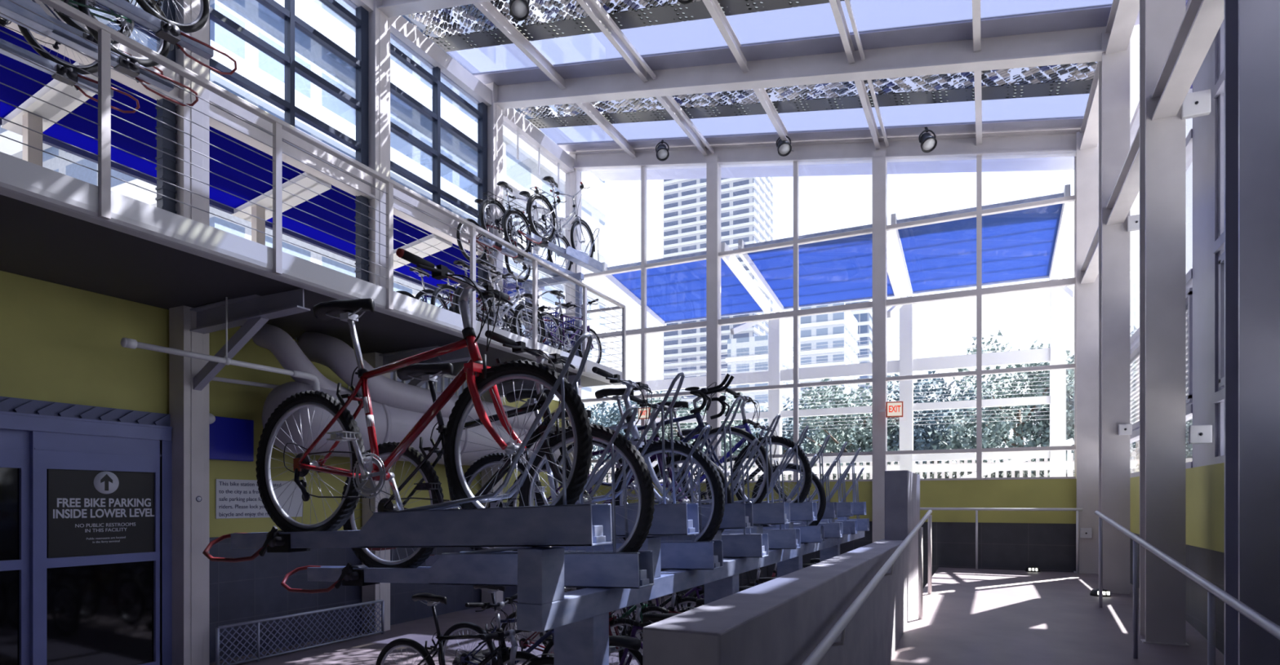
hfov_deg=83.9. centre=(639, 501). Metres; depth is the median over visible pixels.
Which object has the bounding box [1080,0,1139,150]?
beam
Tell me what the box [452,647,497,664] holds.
bicycle
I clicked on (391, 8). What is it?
beam
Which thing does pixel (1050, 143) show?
beam
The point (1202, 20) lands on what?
beam
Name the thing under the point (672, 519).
bike rack
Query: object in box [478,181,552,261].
bicycle
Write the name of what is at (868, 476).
bush
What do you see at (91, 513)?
notice
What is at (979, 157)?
trim
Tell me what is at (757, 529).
post
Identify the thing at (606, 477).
bush
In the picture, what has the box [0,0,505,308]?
building
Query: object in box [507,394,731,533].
bicycle
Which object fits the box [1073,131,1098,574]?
column
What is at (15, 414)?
door frame
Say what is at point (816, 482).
bicycle
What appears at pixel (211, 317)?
beam
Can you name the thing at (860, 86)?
beam
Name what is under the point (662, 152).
spotlight
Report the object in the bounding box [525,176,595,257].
bicycle
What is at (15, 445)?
door
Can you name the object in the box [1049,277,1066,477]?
post
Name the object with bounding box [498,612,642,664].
bicycle
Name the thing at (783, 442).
bicycle
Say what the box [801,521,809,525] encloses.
post
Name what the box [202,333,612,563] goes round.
bike rack
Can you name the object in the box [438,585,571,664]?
bicycle
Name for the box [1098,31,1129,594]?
column
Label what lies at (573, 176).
column
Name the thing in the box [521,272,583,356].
frame
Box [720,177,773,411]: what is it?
office tower
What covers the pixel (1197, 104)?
junction box
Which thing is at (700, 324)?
window
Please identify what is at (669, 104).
beam
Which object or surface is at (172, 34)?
bike rack
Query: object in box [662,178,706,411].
office tower
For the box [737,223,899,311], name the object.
awning
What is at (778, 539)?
bike rack
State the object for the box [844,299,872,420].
office block
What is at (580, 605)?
beam
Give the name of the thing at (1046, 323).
screen
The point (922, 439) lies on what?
leafy tree
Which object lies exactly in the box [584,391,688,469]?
leafy tree
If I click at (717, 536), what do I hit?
post
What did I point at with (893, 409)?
exit sign
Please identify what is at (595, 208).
building
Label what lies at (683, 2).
spotlight
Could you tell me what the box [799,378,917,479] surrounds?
leafy tree
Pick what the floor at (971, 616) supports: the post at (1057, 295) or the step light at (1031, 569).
the step light at (1031, 569)
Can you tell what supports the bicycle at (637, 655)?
on the floor at (365, 651)
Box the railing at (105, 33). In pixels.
[0,0,626,385]
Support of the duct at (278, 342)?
attached to the air duct at (392, 424)
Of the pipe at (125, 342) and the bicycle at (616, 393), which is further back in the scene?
the pipe at (125, 342)
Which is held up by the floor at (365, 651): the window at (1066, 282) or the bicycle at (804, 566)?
the bicycle at (804, 566)
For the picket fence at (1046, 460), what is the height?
2.120 m
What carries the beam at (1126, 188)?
attached to the column at (1114, 68)
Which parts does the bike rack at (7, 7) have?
pull handle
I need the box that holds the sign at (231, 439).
[208,416,253,462]
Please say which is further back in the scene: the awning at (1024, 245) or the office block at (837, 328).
the office block at (837, 328)
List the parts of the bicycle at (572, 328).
frame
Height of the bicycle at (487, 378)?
1.050 m
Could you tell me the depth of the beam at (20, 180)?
5.55 m
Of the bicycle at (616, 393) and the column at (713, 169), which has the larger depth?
the column at (713, 169)
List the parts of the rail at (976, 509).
post, post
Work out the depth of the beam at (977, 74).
9.69 m
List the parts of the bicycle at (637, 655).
frame, stem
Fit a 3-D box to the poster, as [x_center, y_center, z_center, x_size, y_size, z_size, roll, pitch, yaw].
[-4.301,-0.022,8.094,0.015,0.425,1.070,0,0,26]
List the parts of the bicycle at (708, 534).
saddle rail, chain, seat post, crank arm, frame, brake lever, stem, brake lever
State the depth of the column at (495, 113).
11.50 m
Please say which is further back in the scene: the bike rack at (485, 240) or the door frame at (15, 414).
the bike rack at (485, 240)
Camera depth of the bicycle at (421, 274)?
9.55 m
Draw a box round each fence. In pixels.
[215,600,384,664]
[589,453,1074,483]
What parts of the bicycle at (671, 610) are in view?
stem, frame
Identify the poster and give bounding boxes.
[215,479,302,519]
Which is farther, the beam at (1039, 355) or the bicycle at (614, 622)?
the beam at (1039, 355)
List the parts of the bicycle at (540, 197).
seat post, frame, crank arm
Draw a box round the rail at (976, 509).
[920,507,1082,574]
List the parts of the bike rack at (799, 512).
hoop rod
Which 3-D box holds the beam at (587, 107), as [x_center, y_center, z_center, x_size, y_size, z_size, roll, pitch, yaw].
[-0.632,-6.457,12.136,0.080,0.160,2.430,0,0,26]
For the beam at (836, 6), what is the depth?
8.50 m
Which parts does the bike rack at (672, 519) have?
pull handle, hoop rod, hoop rod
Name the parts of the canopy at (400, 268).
frame, rail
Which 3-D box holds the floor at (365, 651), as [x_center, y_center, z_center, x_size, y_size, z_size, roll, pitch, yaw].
[-2.034,1.820,6.218,7.300,0.200,14.600,0,0,26]
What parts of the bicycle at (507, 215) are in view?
frame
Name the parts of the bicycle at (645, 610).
frame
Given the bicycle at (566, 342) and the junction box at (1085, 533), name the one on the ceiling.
the bicycle at (566, 342)
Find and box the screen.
[632,323,1049,437]
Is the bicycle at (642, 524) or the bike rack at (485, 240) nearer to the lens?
the bicycle at (642, 524)
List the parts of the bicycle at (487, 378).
chain, saddle rail, seat post, crank arm, frame, crank arm, brake lever, stem, brake lever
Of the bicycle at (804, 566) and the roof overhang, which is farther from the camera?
the roof overhang
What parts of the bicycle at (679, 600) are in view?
frame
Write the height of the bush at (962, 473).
2.322 m
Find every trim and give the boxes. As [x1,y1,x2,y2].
[640,163,646,440]
[793,157,799,482]
[976,151,982,479]
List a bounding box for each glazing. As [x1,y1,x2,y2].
[406,0,1111,85]
[514,61,1097,152]
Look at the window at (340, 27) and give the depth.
8.60 m
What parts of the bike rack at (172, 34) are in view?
pull handle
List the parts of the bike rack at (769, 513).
hoop rod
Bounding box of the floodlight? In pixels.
[208,413,215,424]
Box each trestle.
[554,613,608,664]
[704,574,738,604]
[777,555,802,577]
[819,544,839,562]
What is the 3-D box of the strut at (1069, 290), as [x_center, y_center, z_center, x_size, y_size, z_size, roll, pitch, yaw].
[6.941,-3.500,11.608,0.060,1.094,2.883,0,0,26]
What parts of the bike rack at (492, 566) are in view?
pull handle, hoop rod, hoop rod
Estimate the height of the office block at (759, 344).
44.000 m
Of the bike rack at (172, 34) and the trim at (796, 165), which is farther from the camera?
the trim at (796, 165)
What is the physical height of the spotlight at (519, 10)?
0.421 m
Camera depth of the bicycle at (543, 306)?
11.35 m
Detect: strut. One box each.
[730,311,776,334]
[887,295,907,318]
[1056,277,1074,297]
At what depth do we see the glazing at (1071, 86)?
10.60 m
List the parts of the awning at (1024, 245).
frame, frame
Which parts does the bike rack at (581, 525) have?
pull handle, hoop rod, hoop rod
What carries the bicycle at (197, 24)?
on the bike rack at (172, 34)
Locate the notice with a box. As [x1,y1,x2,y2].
[48,469,154,558]
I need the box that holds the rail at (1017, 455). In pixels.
[651,450,1050,467]
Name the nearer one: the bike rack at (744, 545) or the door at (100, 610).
the bike rack at (744, 545)
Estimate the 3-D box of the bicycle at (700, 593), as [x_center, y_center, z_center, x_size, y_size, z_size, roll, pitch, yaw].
[0.367,1.208,8.919,1.732,1.008,0.626,0,0,26]
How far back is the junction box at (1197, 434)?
5.54 m
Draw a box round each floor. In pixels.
[208,590,702,664]
[888,567,1224,664]
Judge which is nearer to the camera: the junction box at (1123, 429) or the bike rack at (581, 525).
the bike rack at (581, 525)
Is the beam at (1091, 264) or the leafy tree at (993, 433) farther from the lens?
the leafy tree at (993, 433)
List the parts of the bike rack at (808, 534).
hoop rod, hoop rod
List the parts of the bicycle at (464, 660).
saddle rail, seat post, frame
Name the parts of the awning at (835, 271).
frame, frame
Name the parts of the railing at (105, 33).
post, post, post, post, post, post, post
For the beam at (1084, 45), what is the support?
on the column at (495, 113)
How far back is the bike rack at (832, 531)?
6.74 m
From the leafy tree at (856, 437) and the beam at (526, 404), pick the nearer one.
the beam at (526, 404)
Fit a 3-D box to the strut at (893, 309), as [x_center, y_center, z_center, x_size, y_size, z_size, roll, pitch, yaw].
[4.622,-3.500,12.737,0.060,1.094,2.883,0,0,26]
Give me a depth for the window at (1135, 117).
8.85 m
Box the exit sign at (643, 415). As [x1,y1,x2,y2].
[638,407,650,419]
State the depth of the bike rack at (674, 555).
3.68 m
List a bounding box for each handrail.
[801,510,932,664]
[960,438,1074,478]
[1094,511,1279,664]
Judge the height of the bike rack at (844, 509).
0.870 m
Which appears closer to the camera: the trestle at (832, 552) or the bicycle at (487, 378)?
the bicycle at (487, 378)
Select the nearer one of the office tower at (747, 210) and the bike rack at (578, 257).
the bike rack at (578, 257)
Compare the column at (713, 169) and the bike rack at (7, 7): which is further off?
the column at (713, 169)
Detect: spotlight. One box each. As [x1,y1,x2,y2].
[509,0,529,20]
[655,139,669,160]
[677,0,693,4]
[776,135,791,156]
[918,126,937,152]
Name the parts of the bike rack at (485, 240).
pull handle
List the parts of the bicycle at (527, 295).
frame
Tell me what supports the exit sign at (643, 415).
attached to the wall at (1051, 548)
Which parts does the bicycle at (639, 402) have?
frame, brake lever, stem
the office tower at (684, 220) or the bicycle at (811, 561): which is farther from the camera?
the office tower at (684, 220)
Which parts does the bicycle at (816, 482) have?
frame, brake lever, stem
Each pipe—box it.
[120,297,319,391]
[211,337,349,389]
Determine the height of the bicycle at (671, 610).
1.008 m
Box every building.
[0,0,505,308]
[495,0,610,467]
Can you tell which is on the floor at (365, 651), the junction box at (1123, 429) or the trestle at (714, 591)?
the trestle at (714, 591)
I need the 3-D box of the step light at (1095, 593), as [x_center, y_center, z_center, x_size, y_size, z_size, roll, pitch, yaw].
[4.950,0.983,7.655,0.190,0.075,0.190,0,0,11]
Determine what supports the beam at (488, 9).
attached to the beam at (391, 8)
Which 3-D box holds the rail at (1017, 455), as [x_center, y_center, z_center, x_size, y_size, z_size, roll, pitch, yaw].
[3.690,-0.850,14.776,8.700,0.140,0.080,0,0,26]
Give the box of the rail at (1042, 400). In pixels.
[635,395,1050,425]
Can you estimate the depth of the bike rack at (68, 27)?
5.76 m
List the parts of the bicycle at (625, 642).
brake lever, stem, saddle rail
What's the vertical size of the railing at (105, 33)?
1.300 m
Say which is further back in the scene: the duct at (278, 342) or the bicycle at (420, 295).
the bicycle at (420, 295)
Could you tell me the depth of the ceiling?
6.10 m
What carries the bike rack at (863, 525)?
on the beam at (580, 605)
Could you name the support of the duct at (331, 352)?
attached to the air duct at (392, 424)
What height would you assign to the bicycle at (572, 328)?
1.061 m
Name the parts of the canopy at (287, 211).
frame, rail, frame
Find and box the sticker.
[195,496,201,502]
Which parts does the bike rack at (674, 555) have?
hoop rod, hoop rod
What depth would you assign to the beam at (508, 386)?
11.38 m
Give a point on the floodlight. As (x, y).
(211, 418)
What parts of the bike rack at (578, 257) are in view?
pull handle, hoop rod, hoop rod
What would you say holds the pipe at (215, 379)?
hanging from the ceiling
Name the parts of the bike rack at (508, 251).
pull handle, hoop rod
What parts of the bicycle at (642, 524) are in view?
chain, saddle rail, seat post, crank arm, frame, brake lever, stem, brake lever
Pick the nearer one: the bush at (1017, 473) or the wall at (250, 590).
the wall at (250, 590)
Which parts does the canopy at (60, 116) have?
frame, rail, canopy post, frame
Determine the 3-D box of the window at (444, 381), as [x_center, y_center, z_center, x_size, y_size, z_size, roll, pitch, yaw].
[-3.154,-1.690,10.405,0.060,0.480,2.050,0,0,26]
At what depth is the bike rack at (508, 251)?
11.21 m
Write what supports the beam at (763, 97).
attached to the beam at (1084, 45)
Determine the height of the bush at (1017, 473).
2.301 m
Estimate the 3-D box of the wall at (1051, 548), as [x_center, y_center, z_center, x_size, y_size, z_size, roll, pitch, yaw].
[2.736,0.702,11.925,9.020,2.036,0.162,0,0,26]
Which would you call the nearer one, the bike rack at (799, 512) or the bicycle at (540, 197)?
the bike rack at (799, 512)
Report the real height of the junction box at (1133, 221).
0.160 m
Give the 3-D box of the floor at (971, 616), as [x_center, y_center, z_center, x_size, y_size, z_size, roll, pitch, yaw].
[2.547,1.470,3.987,2.410,0.900,14.600,0,0,26]
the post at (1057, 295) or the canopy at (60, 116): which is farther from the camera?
the post at (1057, 295)
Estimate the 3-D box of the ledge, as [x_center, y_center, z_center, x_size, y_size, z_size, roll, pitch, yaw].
[4.887,0.145,15.750,10.000,1.810,0.200,0,0,26]
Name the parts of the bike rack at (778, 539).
hoop rod, hoop rod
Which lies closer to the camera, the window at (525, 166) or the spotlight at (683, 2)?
the spotlight at (683, 2)
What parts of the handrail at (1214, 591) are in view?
post, post, post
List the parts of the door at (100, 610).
glass pane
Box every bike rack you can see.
[0,0,198,106]
[0,38,139,112]
[48,14,163,84]
[93,0,236,75]
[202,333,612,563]
[280,404,653,594]
[368,372,698,551]
[425,425,723,570]
[475,236,555,266]
[493,240,577,285]
[517,227,602,273]
[612,447,800,549]
[615,438,768,558]
[623,396,753,529]
[689,413,790,524]
[724,454,824,543]
[733,425,817,521]
[753,459,843,538]
[760,435,837,519]
[780,442,853,517]
[790,464,857,534]
[803,448,866,515]
[820,467,869,531]
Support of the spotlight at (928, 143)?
attached to the beam at (1050, 143)
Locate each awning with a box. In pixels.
[601,242,770,326]
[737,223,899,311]
[890,184,1071,296]
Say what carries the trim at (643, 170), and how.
on the wall at (1051, 548)
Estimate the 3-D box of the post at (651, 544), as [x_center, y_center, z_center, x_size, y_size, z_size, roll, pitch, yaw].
[0.020,0.263,3.300,0.104,0.189,0.145,0,0,26]
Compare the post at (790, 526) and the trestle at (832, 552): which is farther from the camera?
the trestle at (832, 552)
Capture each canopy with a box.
[0,24,84,166]
[8,71,317,245]
[244,177,443,262]
[393,238,477,305]
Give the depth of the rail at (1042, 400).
13.91 m
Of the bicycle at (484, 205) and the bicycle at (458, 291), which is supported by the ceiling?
the bicycle at (458, 291)
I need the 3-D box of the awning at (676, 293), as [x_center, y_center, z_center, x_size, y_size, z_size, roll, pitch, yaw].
[1.021,-4.291,14.490,2.500,0.616,2.981,0,0,26]
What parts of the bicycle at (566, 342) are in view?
seat post, frame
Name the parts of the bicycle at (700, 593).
frame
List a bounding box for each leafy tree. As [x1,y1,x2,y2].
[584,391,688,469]
[635,386,764,479]
[725,394,848,479]
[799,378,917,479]
[867,370,1006,478]
[928,329,1074,477]
[1020,351,1074,457]
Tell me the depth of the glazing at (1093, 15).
9.22 m
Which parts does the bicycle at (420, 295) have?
frame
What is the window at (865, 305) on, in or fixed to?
in the wall at (1051, 548)
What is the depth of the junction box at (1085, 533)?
9.93 m
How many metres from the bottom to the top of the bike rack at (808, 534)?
0.870 m
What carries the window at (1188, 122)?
in the wall at (1204, 485)
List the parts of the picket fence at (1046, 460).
fence rail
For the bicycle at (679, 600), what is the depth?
8.03 m
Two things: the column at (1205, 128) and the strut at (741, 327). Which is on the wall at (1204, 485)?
the column at (1205, 128)
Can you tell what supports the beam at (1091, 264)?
attached to the column at (1086, 160)
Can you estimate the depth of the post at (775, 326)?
15.08 m
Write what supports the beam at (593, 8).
attached to the beam at (391, 8)
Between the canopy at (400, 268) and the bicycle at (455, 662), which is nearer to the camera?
the bicycle at (455, 662)
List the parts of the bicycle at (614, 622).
frame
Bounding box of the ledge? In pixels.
[658,462,1074,482]
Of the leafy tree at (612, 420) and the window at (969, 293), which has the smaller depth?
the window at (969, 293)
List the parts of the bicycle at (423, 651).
saddle rail, seat post, frame, brake lever, stem, brake lever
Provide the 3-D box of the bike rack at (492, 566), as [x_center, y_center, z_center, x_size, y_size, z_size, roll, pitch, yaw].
[-0.934,0.041,3.346,2.139,0.870,0.170,0,0,26]
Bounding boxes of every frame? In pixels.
[0,396,172,664]
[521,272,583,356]
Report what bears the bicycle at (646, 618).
on the floor at (365, 651)
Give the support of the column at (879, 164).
on the floor at (365, 651)
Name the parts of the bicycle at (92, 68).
chain, frame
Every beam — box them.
[0,151,622,385]
[190,288,310,333]
[193,309,268,391]
[349,0,574,172]
[377,0,493,17]
[378,342,477,373]
[407,357,441,386]
[472,0,565,88]
[494,26,1106,109]
[497,375,582,397]
[516,531,864,632]
[519,386,546,408]
[569,128,1080,171]
[575,102,636,158]
[576,0,655,82]
[634,347,1050,392]
[656,95,714,155]
[702,0,749,72]
[752,88,793,151]
[829,0,864,63]
[854,80,888,149]
[972,0,981,52]
[973,71,982,145]
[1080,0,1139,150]
[1080,226,1098,284]
[1106,126,1139,225]
[1151,0,1224,119]
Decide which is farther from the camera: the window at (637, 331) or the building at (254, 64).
the building at (254, 64)
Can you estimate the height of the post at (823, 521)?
0.189 m
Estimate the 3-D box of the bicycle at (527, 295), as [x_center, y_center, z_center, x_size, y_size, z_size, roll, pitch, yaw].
[-1.494,-2.612,11.009,0.626,1.008,1.732,0,0,30]
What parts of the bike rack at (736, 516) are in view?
hoop rod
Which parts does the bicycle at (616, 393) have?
saddle rail, seat post, crank arm, frame, stem, brake lever, brake lever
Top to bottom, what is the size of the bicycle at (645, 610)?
1.008 m
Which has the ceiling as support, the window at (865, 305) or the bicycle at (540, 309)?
the bicycle at (540, 309)
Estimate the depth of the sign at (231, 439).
7.70 m
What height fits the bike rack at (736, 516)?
0.870 m
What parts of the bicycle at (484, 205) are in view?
seat post, frame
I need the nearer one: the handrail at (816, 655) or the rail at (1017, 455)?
the handrail at (816, 655)
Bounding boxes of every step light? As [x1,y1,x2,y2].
[1025,566,1039,572]
[1089,588,1111,597]
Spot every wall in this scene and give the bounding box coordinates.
[0,271,562,537]
[208,537,564,663]
[576,479,1076,598]
[642,470,919,664]
[1129,462,1224,655]
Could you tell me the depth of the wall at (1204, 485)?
5.85 m
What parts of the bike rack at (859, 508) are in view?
hoop rod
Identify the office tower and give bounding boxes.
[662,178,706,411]
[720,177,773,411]
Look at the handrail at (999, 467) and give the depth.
14.08 m
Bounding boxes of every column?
[168,0,208,664]
[361,0,390,633]
[481,82,502,608]
[565,153,581,590]
[706,155,720,499]
[872,149,887,542]
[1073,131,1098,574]
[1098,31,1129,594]
[1139,0,1189,646]
[1192,31,1217,467]
[1224,0,1279,664]
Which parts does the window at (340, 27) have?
pane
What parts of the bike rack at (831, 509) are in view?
hoop rod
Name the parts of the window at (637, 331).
pane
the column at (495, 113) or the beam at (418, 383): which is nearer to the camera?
the beam at (418, 383)
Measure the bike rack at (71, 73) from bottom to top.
0.805 m
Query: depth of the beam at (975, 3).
8.01 m
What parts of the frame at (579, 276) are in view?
leg, leg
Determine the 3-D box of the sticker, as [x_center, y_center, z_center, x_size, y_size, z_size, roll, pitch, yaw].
[-4.439,-0.020,7.166,0.007,0.060,0.060,0,0,26]
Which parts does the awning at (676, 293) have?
frame, frame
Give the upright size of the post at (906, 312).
5.050 m
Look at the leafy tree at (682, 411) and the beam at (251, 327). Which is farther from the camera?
the leafy tree at (682, 411)
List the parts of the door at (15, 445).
glass pane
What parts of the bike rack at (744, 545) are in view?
hoop rod, hoop rod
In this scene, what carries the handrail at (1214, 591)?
on the floor at (971, 616)
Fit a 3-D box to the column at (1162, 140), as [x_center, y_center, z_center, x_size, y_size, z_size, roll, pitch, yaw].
[4.237,-2.019,5.778,0.300,6.355,0.300,0,0,26]
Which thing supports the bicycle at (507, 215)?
on the bike rack at (508, 251)
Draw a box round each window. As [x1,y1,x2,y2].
[0,0,182,213]
[208,0,374,281]
[390,31,493,320]
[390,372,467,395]
[502,120,622,368]
[576,169,640,484]
[644,254,706,484]
[718,240,793,483]
[797,227,872,481]
[885,211,976,480]
[982,195,1075,479]
[1129,93,1139,478]
[1185,0,1192,469]
[1213,18,1224,464]
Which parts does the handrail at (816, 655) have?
post, post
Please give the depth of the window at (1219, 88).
5.48 m
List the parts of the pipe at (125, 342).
hanger rod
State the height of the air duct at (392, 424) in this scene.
0.800 m
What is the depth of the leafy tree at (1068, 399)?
21.69 m
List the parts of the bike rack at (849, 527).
hoop rod, hoop rod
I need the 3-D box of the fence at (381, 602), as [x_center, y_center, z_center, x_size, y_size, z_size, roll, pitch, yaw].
[-3.808,1.496,8.216,0.036,0.448,2.236,0,0,26]
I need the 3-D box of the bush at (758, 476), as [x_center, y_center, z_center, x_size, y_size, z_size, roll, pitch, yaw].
[2.591,0.042,21.318,3.668,2.272,1.334,0,0,26]
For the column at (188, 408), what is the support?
on the floor at (365, 651)
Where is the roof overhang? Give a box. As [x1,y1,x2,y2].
[591,156,1074,181]
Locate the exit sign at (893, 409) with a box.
[878,401,902,417]
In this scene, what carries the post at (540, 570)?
on the beam at (580, 605)
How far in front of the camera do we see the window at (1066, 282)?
10.39 m
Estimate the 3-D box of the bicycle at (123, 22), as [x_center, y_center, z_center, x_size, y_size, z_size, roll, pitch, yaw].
[-4.517,-4.091,5.321,0.702,1.061,1.722,0,0,15]
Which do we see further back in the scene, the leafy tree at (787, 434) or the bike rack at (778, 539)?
the leafy tree at (787, 434)
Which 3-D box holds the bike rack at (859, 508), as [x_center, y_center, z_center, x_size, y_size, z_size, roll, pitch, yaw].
[1.513,-0.154,8.281,2.139,0.870,0.170,0,0,26]
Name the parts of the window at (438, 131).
pane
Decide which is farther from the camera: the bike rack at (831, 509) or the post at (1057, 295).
the post at (1057, 295)
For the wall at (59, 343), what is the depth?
6.86 m
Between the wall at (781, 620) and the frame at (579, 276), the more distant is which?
the frame at (579, 276)
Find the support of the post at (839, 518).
on the beam at (580, 605)
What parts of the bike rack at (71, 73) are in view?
pull handle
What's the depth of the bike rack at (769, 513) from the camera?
4.76 m
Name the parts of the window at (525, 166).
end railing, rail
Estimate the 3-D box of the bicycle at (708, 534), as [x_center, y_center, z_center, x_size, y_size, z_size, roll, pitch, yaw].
[-0.306,-0.160,4.074,1.695,1.050,0.610,0,0,40]
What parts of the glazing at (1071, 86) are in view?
solar glass, dotted glass, flashing panel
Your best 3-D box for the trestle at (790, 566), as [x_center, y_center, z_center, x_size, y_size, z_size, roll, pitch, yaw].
[1.253,1.086,5.944,0.550,1.268,0.270,0,0,26]
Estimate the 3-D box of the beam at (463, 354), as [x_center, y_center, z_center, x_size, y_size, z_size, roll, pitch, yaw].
[-2.744,-1.830,9.054,1.688,0.280,0.140,0,0,26]
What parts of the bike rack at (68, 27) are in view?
pull handle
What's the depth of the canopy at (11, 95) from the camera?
6.71 m
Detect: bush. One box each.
[591,468,670,483]
[667,465,760,482]
[782,462,870,480]
[894,460,1019,479]
[998,459,1074,477]
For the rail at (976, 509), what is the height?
0.920 m
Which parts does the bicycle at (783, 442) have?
saddle rail, seat post, frame, brake lever, stem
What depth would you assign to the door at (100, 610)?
6.50 m
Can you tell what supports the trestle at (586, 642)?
on the floor at (365, 651)
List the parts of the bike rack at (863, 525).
hoop rod, hoop rod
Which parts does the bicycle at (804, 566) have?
stem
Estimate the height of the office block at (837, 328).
61.000 m
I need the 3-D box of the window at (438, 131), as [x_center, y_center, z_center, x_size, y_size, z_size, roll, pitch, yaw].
[-2.951,-4.255,10.524,0.220,4.250,2.200,0,0,26]
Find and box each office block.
[725,335,793,479]
[799,302,858,407]
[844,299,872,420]
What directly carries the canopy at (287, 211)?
on the ground
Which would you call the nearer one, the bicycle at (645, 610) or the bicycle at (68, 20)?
the bicycle at (68, 20)
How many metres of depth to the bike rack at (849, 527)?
7.52 m
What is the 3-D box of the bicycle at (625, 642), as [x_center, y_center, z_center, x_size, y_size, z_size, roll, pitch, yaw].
[-0.413,1.208,3.872,1.732,1.008,0.626,0,0,26]
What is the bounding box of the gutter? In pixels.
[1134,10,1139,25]
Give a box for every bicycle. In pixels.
[0,0,97,74]
[53,0,134,44]
[53,0,173,66]
[135,0,208,32]
[255,248,593,532]
[341,330,654,568]
[375,593,539,664]
[395,266,470,302]
[413,268,502,329]
[430,260,522,336]
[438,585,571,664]
[452,258,545,343]
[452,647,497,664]
[456,199,530,282]
[458,366,724,551]
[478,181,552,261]
[478,629,641,664]
[483,298,547,344]
[495,294,546,342]
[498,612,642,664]
[501,191,573,271]
[506,293,575,355]
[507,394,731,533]
[510,288,582,354]
[521,613,679,664]
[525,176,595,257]
[537,290,601,364]
[539,602,668,647]
[552,373,771,505]
[609,599,704,664]
[610,569,697,640]
[611,586,704,634]
[614,387,812,503]
[618,586,752,664]
[655,419,826,527]
[674,577,777,613]
[741,559,819,586]
[746,564,814,586]
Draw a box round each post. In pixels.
[517,546,564,604]
[638,536,660,578]
[695,530,721,540]
[742,525,763,533]
[768,311,782,480]
[775,522,793,529]
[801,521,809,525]
[821,518,834,523]
[837,516,848,520]
[899,296,913,472]
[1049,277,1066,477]
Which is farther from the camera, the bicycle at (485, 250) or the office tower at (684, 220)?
the office tower at (684, 220)
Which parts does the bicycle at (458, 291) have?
saddle rail, seat post, frame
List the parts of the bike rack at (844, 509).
hoop rod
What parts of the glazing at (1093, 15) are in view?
solar glass, dotted glass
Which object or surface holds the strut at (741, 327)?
attached to the post at (775, 326)
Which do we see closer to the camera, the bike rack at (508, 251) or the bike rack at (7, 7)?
the bike rack at (7, 7)
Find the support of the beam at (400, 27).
attached to the wall
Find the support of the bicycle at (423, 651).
on the floor at (365, 651)
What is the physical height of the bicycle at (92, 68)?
1.008 m
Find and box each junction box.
[1080,528,1092,538]
[1118,423,1132,435]
[1127,214,1139,231]
[1181,88,1210,119]
[1188,425,1212,444]
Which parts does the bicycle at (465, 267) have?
saddle rail, frame, stem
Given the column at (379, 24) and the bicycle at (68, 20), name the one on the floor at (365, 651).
the column at (379, 24)
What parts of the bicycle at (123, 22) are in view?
chain, frame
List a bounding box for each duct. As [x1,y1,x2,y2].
[252,323,351,391]
[262,382,560,467]
[297,332,542,431]
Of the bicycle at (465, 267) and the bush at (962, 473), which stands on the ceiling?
the bicycle at (465, 267)
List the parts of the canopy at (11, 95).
canopy post, frame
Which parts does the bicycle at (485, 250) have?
seat post, frame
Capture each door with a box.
[0,429,30,664]
[30,431,162,664]
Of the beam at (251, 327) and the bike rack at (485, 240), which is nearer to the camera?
the beam at (251, 327)
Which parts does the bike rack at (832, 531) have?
hoop rod, hoop rod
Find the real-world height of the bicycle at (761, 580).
1.061 m
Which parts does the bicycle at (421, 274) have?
seat post, frame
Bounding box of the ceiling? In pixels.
[0,194,612,386]
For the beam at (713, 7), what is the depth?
8.96 m
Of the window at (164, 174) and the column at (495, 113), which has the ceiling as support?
the window at (164, 174)

